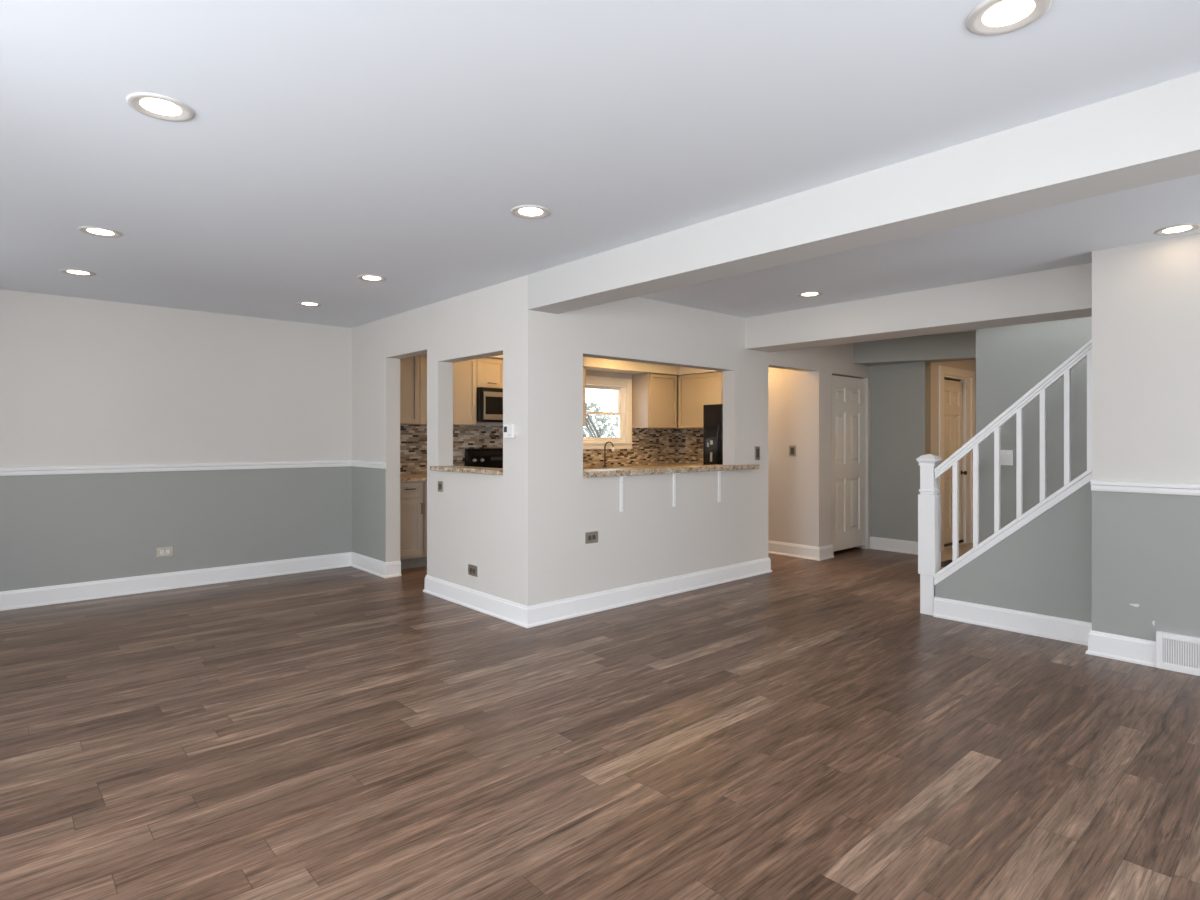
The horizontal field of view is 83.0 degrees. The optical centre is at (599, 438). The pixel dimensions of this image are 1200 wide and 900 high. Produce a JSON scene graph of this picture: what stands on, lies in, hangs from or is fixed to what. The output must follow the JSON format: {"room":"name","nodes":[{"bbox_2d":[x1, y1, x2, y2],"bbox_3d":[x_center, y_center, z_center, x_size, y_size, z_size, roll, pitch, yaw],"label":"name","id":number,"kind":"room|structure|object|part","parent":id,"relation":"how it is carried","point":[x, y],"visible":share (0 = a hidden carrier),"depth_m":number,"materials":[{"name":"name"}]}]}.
{"room":"empty living room","nodes":[
{"label":"empty living room","id":0,"kind":"room"},
{"bbox_2d":[0,289,676,591],"bbox_3d":[-2.304,0.085,7.250,9.500,2.430,0.150,0,0,-42],"label":"wall","id":1,"kind":"structure","parent":0,"point":[84,382],"depth_m":5.84,"materials":[{"name":"beige paint"}]},
{"bbox_2d":[156,546,172,556],"bbox_3d":[-3.747,0.975,5.841,0.125,0.080,0.008,0,0,-42],"label":"wall outlet","id":2,"kind":"object","parent":1,"relation":"attached to","point":[162,551],"visible":1,"depth_m":5.84,"materials":[{"name":"white plastic"}]},
{"bbox_2d":[0,552,351,610],"bbox_3d":[-4.149,1.229,5.466,4.370,0.142,0.026,0,0,-42],"label":"baseboard","id":3,"kind":"structure","parent":1,"relation":"attached to","point":[56,594],"depth_m":5.82,"materials":[{"name":"white paint"}]},
{"bbox_2d":[0,460,385,475],"bbox_3d":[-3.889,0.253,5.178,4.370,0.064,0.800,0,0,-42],"label":"trim","id":4,"kind":"structure","parent":1,"relation":"attached to","point":[12,471],"depth_m":5.89,"materials":[{"name":"white paint"}]},
{"bbox_2d":[400,355,419,424],"bbox_3d":[-2.148,-0.530,7.067,0.424,0.760,0.329,0,0,-42],"label":"upper cabinet","id":5,"kind":"object","parent":1,"relation":"attached to","point":[409,366],"visible":0.42,"depth_m":7.03,"materials":[{"name":"beige paint"}]},
{"bbox_2d":[409,354,476,424],"bbox_3d":[-1.735,-0.530,7.441,0.687,0.760,0.329,0,0,-42],"label":"upper cabinet","id":6,"kind":"object","parent":1,"relation":"attached to","point":[464,372],"visible":0.47,"depth_m":7.43,"materials":[{"name":"beige paint"}]},
{"bbox_3d":[-1.759,-0.530,7.211,0.340,0.756,0.020,0,0,-42],"label":"door","id":7,"kind":"part","parent":6,"relation":"part of","materials":[{"name":"beige paint"}]},
{"bbox_3d":[-1.504,-0.530,7.441,0.341,0.756,0.020,0,0,-42],"label":"door","id":8,"kind":"part","parent":6,"relation":"part of","materials":[{"name":"beige paint"}]},
{"bbox_2d":[477,358,502,388],"bbox_3d":[-1.187,-0.743,7.915,0.758,0.335,0.359,0,0,-42],"label":"upper cabinet","id":9,"kind":"object","parent":1,"relation":"attached to","point":[489,370],"visible":0.36,"depth_m":7.68,"materials":[{"name":"beige paint"}]},
{"bbox_2d":[477,387,502,422],"bbox_3d":[-1.153,-0.377,7.878,0.750,0.383,0.444,0,0,-42],"label":"microwave oven","id":10,"kind":"object","parent":9,"relation":"attached to","point":[489,400],"visible":0.3,"depth_m":7.58,"materials":[{"name":"silver metal"}]},
{"bbox_3d":[-1.096,-0.366,7.699,0.525,0.313,0.021,0,0,-42],"label":"door","id":11,"kind":"part","parent":10,"relation":"part of","materials":[{"name":"metal"}]},
{"bbox_2d":[400,425,676,474],"bbox_3d":[-0.636,0.276,8.651,4.830,0.849,0.008,0,0,-42],"label":"tile backsplash","id":12,"kind":"structure","parent":1,"relation":"attached to","point":[650,446],"depth_m":8.12,"materials":[{"name":"tile"}]},
{"bbox_2d":[583,367,585,426],"bbox_3d":[-0.594,-0.530,8.452,0.838,0.760,0.359,0,0,-42],"label":"upper cabinet","id":13,"kind":"object","parent":1,"relation":"attached to","point":[584,368],"visible":0.03,"depth_m":8.61,"materials":[{"name":"beige paint"}]},
{"bbox_2d":[583,376,632,448],"bbox_3d":[-0.004,-0.347,9.284,1.140,0.985,0.155,0,0,-42],"label":"window","id":14,"kind":"structure","parent":1,"relation":"in","point":[592,382],"depth_m":9.48,"materials":[{"name":"white paint"}]},
{"bbox_3d":[-0.013,-0.171,9.293,0.880,0.392,0.030,0,0,-42],"label":"sash","id":15,"kind":"part","parent":14,"relation":"part of","materials":[{"name":"white paint"}]},
{"bbox_3d":[-0.036,-0.524,9.319,0.880,0.392,0.030,0,0,-42],"label":"sash","id":16,"kind":"part","parent":14,"relation":"part of","materials":[{"name":"glass"}]},
{"bbox_2d":[632,373,676,427],"bbox_3d":[0.792,-0.530,9.723,0.608,0.760,0.329,0,0,-42],"label":"upper cabinet","id":17,"kind":"object","parent":1,"relation":"attached to","point":[654,396],"visible":1,"depth_m":9.56,"materials":[{"name":"beige paint"}]},
{"bbox_3d":[0.899,-0.530,9.612,0.556,0.756,0.020,0,0,-42],"label":"door","id":18,"kind":"part","parent":17,"relation":"part of","materials":[{"name":"beige paint"}]},
{"bbox_2d":[352,275,543,605],"bbox_3d":[-1.465,0.085,5.859,0.140,2.430,3.040,0,0,-42],"label":"wall","id":19,"kind":"structure","parent":0,"point":[494,524],"depth_m":5.39,"materials":[{"name":"beige paint"}]},
{"bbox_2d":[351,552,527,627],"bbox_3d":[-1.466,1.229,5.841,0.166,0.142,3.066,0,0,-42],"label":"baseboard","id":20,"kind":"structure","parent":19,"relation":"attached to","point":[510,611],"depth_m":5.34,"materials":[{"name":"white paint"}]},
{"bbox_2d":[438,481,442,491],"bbox_3d":[-1.312,0.395,5.579,0.008,0.088,0.085,0,0,-42],"label":"light switch","id":21,"kind":"object","parent":19,"relation":"attached to","point":[440,483],"visible":1,"depth_m":5.58,"materials":[{"name":"silver metal"}]},
{"bbox_2d":[430,466,502,474],"bbox_3d":[-0.997,0.246,5.329,0.215,0.035,1.014,0,0,-42],"label":"sill","id":22,"kind":"structure","parent":19,"relation":"attached to","point":[463,469],"depth_m":5.21,"materials":[{"name":"beige stone"}]},
{"bbox_2d":[468,564,477,576],"bbox_3d":[-0.978,1.013,5.208,0.008,0.082,0.130,0,0,-42],"label":"wall outlet","id":23,"kind":"object","parent":19,"relation":"attached to","point":[472,570],"visible":1,"depth_m":5.20,"materials":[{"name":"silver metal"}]},
{"bbox_2d":[503,424,514,437],"bbox_3d":[-0.646,-0.052,4.824,0.031,0.100,0.115,0,0,-42],"label":"thermostat","id":24,"kind":"object","parent":19,"relation":"attached to","point":[508,429],"visible":1,"depth_m":4.80,"materials":[{"name":"white plastic"}]},
{"bbox_2d":[528,71,1199,313],"bbox_3d":[1.309,-1.010,2.874,0.255,0.240,5.110,0,0,-42],"label":"beam","id":25,"kind":"structure","parent":19,"relation":"attached to","point":[1149,135],"depth_m":2.73,"materials":[{"name":"paint"}]},
{"bbox_2d":[0,547,1199,899],"bbox_3d":[0.984,1.350,4.729,11.000,0.100,8.300,0,0,-42],"label":"floor","id":26,"kind":"structure","parent":0,"point":[800,729],"depth_m":2.85,"materials":[{"name":"brown wood"}]},
{"bbox_2d":[400,481,422,568],"bbox_3d":[-2.079,0.863,6.915,0.323,0.875,0.649,0,0,-42],"label":"base cabinet","id":27,"kind":"object","parent":26,"relation":"on","point":[411,493],"visible":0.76,"depth_m":6.73,"materials":[{"name":"beige paint"}]},
{"bbox_3d":[-1.884,0.510,6.707,0.291,0.146,0.020,0,0,-42],"label":"drawer","id":28,"kind":"part","parent":27,"relation":"part of","materials":[{"name":"beige paint"}]},
{"bbox_3d":[-1.884,0.880,6.707,0.291,0.556,0.020,0,0,-42],"label":"door","id":29,"kind":"part","parent":27,"relation":"part of","materials":[{"name":"beige paint"}]},
{"bbox_2d":[420,481,426,566],"bbox_3d":[-1.661,0.863,7.292,0.798,0.875,0.649,0,0,-42],"label":"base cabinet","id":30,"kind":"object","parent":26,"relation":"on","point":[423,560],"visible":0.07,"depth_m":6.82,"materials":[{"name":"beige paint"}]},
{"bbox_2d":[400,474,426,481],"bbox_3d":[-1.790,0.406,7.182,1.148,0.036,0.639,0,0,-42],"label":"countertop","id":31,"kind":"structure","parent":30,"relation":"on","point":[406,477],"depth_m":6.76,"materials":[{"name":"stone"}]},
{"bbox_3d":[-1.615,0.880,6.950,0.386,0.556,0.020,0,0,-42],"label":"door","id":32,"kind":"part","parent":30,"relation":"part of","materials":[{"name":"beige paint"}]},
{"bbox_2d":[465,448,502,467],"bbox_3d":[-1.050,0.708,7.793,0.760,1.185,0.686,0,0,-42],"label":"range","id":33,"kind":"object","parent":26,"relation":"on","point":[474,457],"visible":0.17,"depth_m":7.88,"materials":[{"name":"black metal"}]},
{"bbox_2d":[703,404,722,464],"bbox_3d":[1.905,0.427,8.833,0.810,1.745,0.895,0,0,-42],"label":"refrigerator","id":34,"kind":"object","parent":26,"relation":"on","point":[712,413],"visible":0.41,"depth_m":8.81,"materials":[{"name":"black metal"}]},
{"bbox_3d":[1.529,0.165,8.705,0.080,0.783,0.024,0,0,-42],"label":"handle","id":35,"kind":"part","parent":34,"relation":"part of","materials":[{"name":"black metal"}]},
{"bbox_3d":[1.576,0.165,8.653,0.080,0.783,0.024,0,0,-42],"label":"handle","id":36,"kind":"part","parent":34,"relation":"part of","materials":[{"name":"black metal"}]},
{"bbox_2d":[916,339,1091,615],"bbox_3d":[2.776,0.319,4.676,0.136,1.962,1.118,0,0,-42],"label":"balustrade","id":37,"kind":"object","parent":26,"relation":"on","point":[930,571],"visible":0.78,"depth_m":4.68,"materials":[{"name":"white paint"}]},
{"bbox_3d":[2.447,0.738,5.041,0.120,1.125,0.120,0,0,-42],"label":"newel post","id":38,"kind":"part","parent":37,"relation":"part of","materials":[{"name":"white paint"}]},
{"bbox_3d":[2.781,0.627,4.597,0.010,0.897,0.995,0,0,-42],"label":"stringer trim","id":39,"kind":"part","parent":37,"relation":"part of","materials":[{"name":"white paint"}]},
{"bbox_3d":[2.799,-0.182,4.614,0.056,0.961,0.995,0,0,-42],"label":"handrail","id":40,"kind":"part","parent":37,"relation":"part of","materials":[{"name":"white paint"}]},
{"bbox_3d":[0.212,0.862,8.984,0.998,0.875,0.649,0,0,-42],"label":"base cabinet","id":41,"kind":"object","parent":26,"relation":"on","visible":0},
{"bbox_2d":[583,464,691,469],"bbox_3d":[0.445,0.406,8.887,2.923,0.036,1.104,0,0,-42],"label":"countertop","id":42,"kind":"structure","parent":41,"relation":"on","point":[667,465],"depth_m":9.40,"materials":[{"name":"stone"}]},
{"bbox_2d":[603,441,614,466],"bbox_3d":[0.143,0.212,9.109,0.120,0.352,0.210,0,0,-42],"label":"kitchen faucet","id":43,"kind":"object","parent":42,"relation":"on","point":[613,447],"visible":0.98,"depth_m":9.14,"materials":[{"name":"brown metal"}]},
{"bbox_2d":[596,466,643,468],"bbox_3d":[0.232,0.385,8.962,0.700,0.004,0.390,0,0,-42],"label":"sink","id":44,"kind":"object","parent":42,"relation":"in","point":[622,466],"visible":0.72,"depth_m":9.02,"materials":[{"name":"metal"}]},
{"bbox_2d":[604,467,635,468],"bbox_3d":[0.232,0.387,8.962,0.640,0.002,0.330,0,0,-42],"label":"basin","id":45,"kind":"object","parent":44,"relation":"in","point":[604,467],"depth_m":9.02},
{"bbox_2d":[0,0,1199,334],"bbox_3d":[1.015,-1.190,4.657,11.250,0.120,8.450,0,0,-42],"label":"ceiling","id":46,"kind":"structure","parent":0,"point":[326,144],"depth_m":2.53,"materials":[{"name":"paint"}]},
{"bbox_2d":[60,269,95,276],"bbox_3d":[-3.546,-1.127,4.612,0.196,0.007,0.196,0,0,-42],"label":"recessed light","id":47,"kind":"object","parent":46,"relation":"in","point":[76,272],"visible":1,"depth_m":4.61,"materials":[{"name":"white plastic"}]},
{"bbox_2d":[78,226,121,237],"bbox_3d":[-2.729,-1.127,3.707,0.196,0.007,0.196,0,0,-42],"label":"recessed light","id":48,"kind":"object","parent":46,"relation":"in","point":[90,230],"visible":1,"depth_m":3.70,"materials":[{"name":"white plastic"}]},
{"bbox_2d":[126,92,193,121],"bbox_3d":[-1.497,-1.127,2.313,0.196,0.007,0.196,0,0,-42],"label":"recessed light","id":49,"kind":"object","parent":46,"relation":"in","point":[157,106],"visible":1,"depth_m":2.31,"materials":[{"name":"white plastic"}]},
{"bbox_2d":[297,302,321,306],"bbox_3d":[-2.437,-1.127,5.696,0.196,0.007,0.196,0,0,-42],"label":"recessed light","id":50,"kind":"object","parent":46,"relation":"in","point":[309,304],"visible":1,"depth_m":5.70,"materials":[{"name":"white plastic"}]},
{"bbox_2d":[357,275,385,281],"bbox_3d":[-1.605,-1.127,4.776,0.196,0.007,0.196,0,0,-42],"label":"recessed light","id":51,"kind":"object","parent":46,"relation":"in","point":[371,278],"visible":1,"depth_m":4.78,"materials":[{"name":"white plastic"}]},
{"bbox_2d":[511,205,549,218],"bbox_3d":[-0.345,-1.127,3.381,0.196,0.007,0.196,0,0,-42],"label":"recessed light","id":52,"kind":"object","parent":46,"relation":"in","point":[523,211],"visible":1,"depth_m":3.37,"materials":[{"name":"white plastic"}]},
{"bbox_2d":[797,291,822,296],"bbox_3d":[1.643,-1.127,5.312,0.196,0.007,0.196,0,0,-42],"label":"recessed light","id":53,"kind":"object","parent":46,"relation":"in","point":[812,293],"visible":1,"depth_m":5.31,"materials":[{"name":"white plastic"}]},
{"bbox_2d":[966,0,1051,35],"bbox_3d":[1.083,-1.127,1.800,0.196,0.007,0.196,0,0,-42],"label":"recessed light","id":54,"kind":"object","parent":46,"relation":"in","point":[992,17],"visible":1,"depth_m":1.81,"materials":[{"name":"white plastic"}]},
{"bbox_2d":[1154,224,1199,235],"bbox_3d":[3.117,-1.127,3.665,0.196,0.007,0.196,0,0,-42],"label":"recessed light","id":55,"kind":"object","parent":46,"relation":"in","point":[1182,228],"visible":1,"depth_m":3.66,"materials":[{"name":"white plastic"}]},
{"bbox_2d":[544,297,869,602],"bbox_3d":[1.354,0.085,6.452,4.840,2.430,0.140,0,0,-42],"label":"wall","id":56,"kind":"structure","parent":0,"point":[652,539],"depth_m":5.65,"materials":[{"name":"beige paint"}]},
{"bbox_2d":[585,531,597,543],"bbox_3d":[-0.061,0.740,5.073,0.125,0.085,0.008,0,0,-42],"label":"wall outlet","id":57,"kind":"object","parent":56,"relation":"attached to","point":[590,537],"visible":1,"depth_m":5.07,"materials":[{"name":"silver metal"}]},
{"bbox_2d":[620,476,626,511],"bbox_3d":[0.180,0.430,5.263,0.032,0.284,0.050,0,0,-42],"label":"bracket","id":58,"kind":"object","parent":56,"relation":"attached to","point":[621,477],"visible":0.8,"depth_m":5.27,"materials":[{"name":"white metal"}]},
{"bbox_2d":[583,464,759,477],"bbox_3d":[0.625,0.266,5.796,2.162,0.042,0.255,0,0,-42],"label":"bar","id":59,"kind":"object","parent":56,"relation":"attached to","point":[694,468],"visible":0.88,"depth_m":5.54,"materials":[{"name":"beige stone"}]},
{"bbox_2d":[673,473,679,506],"bbox_3d":[0.638,0.430,5.677,0.032,0.284,0.050,0,0,-42],"label":"bracket","id":60,"kind":"object","parent":56,"relation":"attached to","point":[674,474],"visible":0.86,"depth_m":5.68,"materials":[{"name":"white metal"}]},
{"bbox_2d":[527,544,833,627],"bbox_3d":[0.973,1.229,6.090,4.121,0.142,0.166,0,0,-42],"label":"baseboard","id":61,"kind":"structure","parent":56,"relation":"attached to","point":[558,610],"depth_m":5.43,"materials":[{"name":"white paint"}]},
{"bbox_2d":[718,471,724,501],"bbox_3d":[1.087,0.430,6.083,0.032,0.284,0.050,0,0,-42],"label":"bracket","id":62,"kind":"object","parent":56,"relation":"attached to","point":[719,472],"visible":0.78,"depth_m":6.09,"materials":[{"name":"white metal"}]},
{"bbox_2d":[755,446,759,459],"bbox_3d":[1.506,0.140,6.490,0.082,0.130,0.008,0,0,-42],"label":"light switch","id":63,"kind":"object","parent":56,"relation":"attached to","point":[757,448],"visible":1,"depth_m":6.48,"materials":[{"name":"silver metal"}]},
{"bbox_2d":[832,375,864,551],"bbox_3d":[2.813,0.277,7.746,0.809,1.956,0.035,0,0,-42],"label":"door","id":64,"kind":"structure","parent":56,"relation":"in","point":[848,393],"depth_m":7.74,"materials":[{"name":"white paint"}]},
{"bbox_2d":[745,263,1091,351],"bbox_3d":[3.212,-0.985,4.593,0.376,0.290,5.110,0,0,-42],"label":"beam","id":65,"kind":"structure","parent":56,"relation":"attached to","point":[1064,293],"depth_m":5.12,"materials":[{"name":"beige paint"}]},
{"bbox_2d":[768,367,806,544],"bbox_3d":[2.393,0.085,8.050,1.156,2.430,0.840,0,0,-42],"label":"wall","id":66,"kind":"structure","parent":0,"point":[787,389],"depth_m":7.54,"materials":[{"name":"beige paint"}]},
{"bbox_2d":[485,355,722,377],"bbox_3d":[0.057,-1.022,7.888,4.840,0.215,2.070,0,0,-42],"label":"soffit","id":67,"kind":"object","parent":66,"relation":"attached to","point":[594,364],"depth_m":9.18,"materials":[{"name":"beige paint"}]},
{"bbox_2d":[789,446,795,455],"bbox_3d":[2.122,0.137,7.482,0.008,0.118,0.085,0,0,-42],"label":"light switch","id":68,"kind":"object","parent":66,"relation":"attached to","point":[792,449],"visible":1,"depth_m":7.48,"materials":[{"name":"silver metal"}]},
{"bbox_2d":[768,540,819,560],"bbox_3d":[2.001,1.229,7.602,0.026,0.142,1.032,0,0,-42],"label":"baseboard","id":69,"kind":"structure","parent":66,"relation":"attached to","point":[774,547],"depth_m":7.45,"materials":[{"name":"white paint"}]},
{"bbox_2d":[677,362,930,541],"bbox_3d":[2.445,0.085,8.967,0.150,2.430,3.670,0,0,-42],"label":"wall","id":70,"kind":"structure","parent":0,"point":[900,394],"depth_m":7.78,"materials":[{"name":"grey paint"}]},
{"bbox_2d":[677,428,702,464],"bbox_3d":[1.531,0.119,9.860,0.008,0.536,1.101,0,0,-42],"label":"tile backsplash","id":71,"kind":"structure","parent":70,"relation":"attached to","point":[689,440],"depth_m":10.06,"materials":[{"name":"tile"}]},
{"bbox_2d":[678,372,722,427],"bbox_3d":[1.517,-0.530,9.621,0.349,0.760,0.783,0,0,-42],"label":"upper cabinet","id":72,"kind":"object","parent":70,"relation":"attached to","point":[695,391],"visible":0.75,"depth_m":9.55,"materials":[{"name":"beige paint"}]},
{"bbox_2d":[722,372,722,402],"bbox_3d":[2.077,-0.693,8.978,0.379,0.435,0.918,0,0,-42],"label":"upper cabinet","id":73,"kind":"object","parent":70,"relation":"attached to","point":[722,372],"visible":0.03,"depth_m":9.20,"materials":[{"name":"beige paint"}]},
{"bbox_2d":[869,536,917,554],"bbox_3d":[3.545,1.229,7.894,0.396,0.142,0.656,0,0,-42],"label":"baseboard","id":74,"kind":"structure","parent":70,"relation":"attached to","point":[886,544],"depth_m":7.79,"materials":[{"name":"white paint"}]},
{"bbox_2d":[853,332,975,365],"bbox_3d":[3.660,-0.994,7.593,1.505,0.273,0.431,0,0,27],"label":"beam","id":75,"kind":"structure","parent":70,"relation":"attached to","point":[951,346],"depth_m":7.45,"materials":[{"name":"paint"}]},
{"bbox_2d":[931,360,975,455],"bbox_3d":[4.274,0.085,8.247,1.600,2.430,0.150,0,0,-42],"label":"wall","id":76,"kind":"structure","parent":0,"point":[970,365],"depth_m":7.76,"materials":[{"name":"beige paint"}]},
{"bbox_2d":[939,365,974,550],"bbox_3d":[4.263,0.230,8.193,1.070,2.140,0.155,0,0,-42],"label":"door","id":77,"kind":"structure","parent":76,"relation":"in","point":[956,392],"depth_m":8.21,"materials":[{"name":"white paint"}]},
{"bbox_2d":[941,542,972,568],"bbox_3d":[5.117,1.297,5.949,3.190,0.006,4.370,0,0,-42],"label":"floor","id":78,"kind":"structure","parent":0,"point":[946,554],"depth_m":7.77,"materials":[{"name":"tile"}]},
{"bbox_2d":[941,560,951,566],"bbox_3d":[3.592,1.290,7.011,0.430,0.009,0.150,0,0,-42],"label":"floor register","id":79,"kind":"object","parent":78,"relation":"on","point":[947,562],"visible":0.31,"depth_m":6.99,"materials":[{"name":"brown metal"}]},
{"bbox_2d":[935,482,1091,622],"bbox_3d":[2.816,0.744,4.625,0.080,1.112,0.990,0,0,-42],"label":"wall","id":80,"kind":"structure","parent":0,"point":[1044,567],"depth_m":4.46,"materials":[{"name":"paint"}]},
{"bbox_2d":[933,597,1155,666],"bbox_3d":[3.488,1.229,3.653,0.226,0.142,3.345,0,0,-42],"label":"baseboard","id":81,"kind":"structure","parent":80,"relation":"attached to","point":[1051,627],"depth_m":4.40,"materials":[{"name":"white paint"}]},
{"bbox_2d":[976,317,1091,542],"bbox_3d":[4.274,0.085,4.383,0.120,2.430,3.375,0,0,-42],"label":"wall","id":82,"kind":"structure","parent":0,"point":[1011,360],"depth_m":5.31,"materials":[{"name":"paint"}]},
{"bbox_2d":[1000,450,1012,464],"bbox_3d":[3.245,0.154,5.427,0.008,0.120,0.100,0,0,-42],"label":"light switch","id":83,"kind":"object","parent":82,"relation":"attached to","point":[1006,456],"visible":0.86,"depth_m":5.42,"materials":[{"name":"white plastic"}]},
{"bbox_2d":[1092,233,1199,640],"bbox_3d":[3.831,0.085,3.292,0.200,2.430,2.350,0,0,-42],"label":"wall","id":84,"kind":"structure","parent":0,"point":[1146,295],"depth_m":3.91,"materials":[{"name":"beige paint"}]},
{"bbox_2d":[1090,480,1199,495],"bbox_3d":[3.745,0.283,3.215,0.032,0.064,2.350,0,0,-42],"label":"trim","id":85,"kind":"structure","parent":84,"relation":"attached to","point":[1096,485],"depth_m":3.89,"materials":[{"name":"white paint"}]},
{"bbox_2d":[1156,631,1199,675],"bbox_3d":[3.236,1.198,3.777,0.034,0.205,0.217,0,0,-42],"label":"air vent","id":86,"kind":"object","parent":84,"relation":"in","point":[1174,652],"visible":1,"depth_m":3.77,"materials":[{"name":"white metal"}]},
{"label":"outside","id":87,"kind":"structure","parent":0,"visible":0},
{"bbox_3d":[-5.966,1.625,17.048,18.000,0.050,18.700,0,0,-42],"label":"ground","id":88,"kind":"structure","parent":87,"visible":0},
{"bbox_2d":[583,417,600,436],"bbox_3d":[-0.665,0.329,17.145,1.808,2.300,1.926,0,0,-42],"label":"bush","id":89,"kind":"object","parent":88,"relation":"on","point":[584,428],"visible":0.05,"depth_m":17.20,"materials":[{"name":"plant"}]},
{"bbox_2d":[583,390,616,436],"bbox_3d":[-1.066,-0.920,15.326,2.676,5.031,3.670,0,0,-27],"label":"bare tree","id":90,"kind":"object","parent":88,"relation":"on","point":[587,415],"visible":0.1,"depth_m":15.08,"materials":[{"name":"grey plant"}]},
{"bbox_2d":[586,402,617,436],"bbox_3d":[-0.287,0.167,19.082,2.126,2.442,1.935,0,0,-42],"label":"bush","id":91,"kind":"object","parent":88,"relation":"on","point":[596,417],"visible":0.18,"depth_m":19.11,"materials":[{"name":"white plant"}]},
{"bbox_2d":[593,411,618,436],"bbox_3d":[0.412,0.303,21.381,2.120,2.370,2.123,0,0,-42],"label":"bush","id":92,"kind":"object","parent":88,"relation":"on","point":[616,425],"visible":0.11,"depth_m":20.97,"materials":[{"name":"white plant"}]}
]}

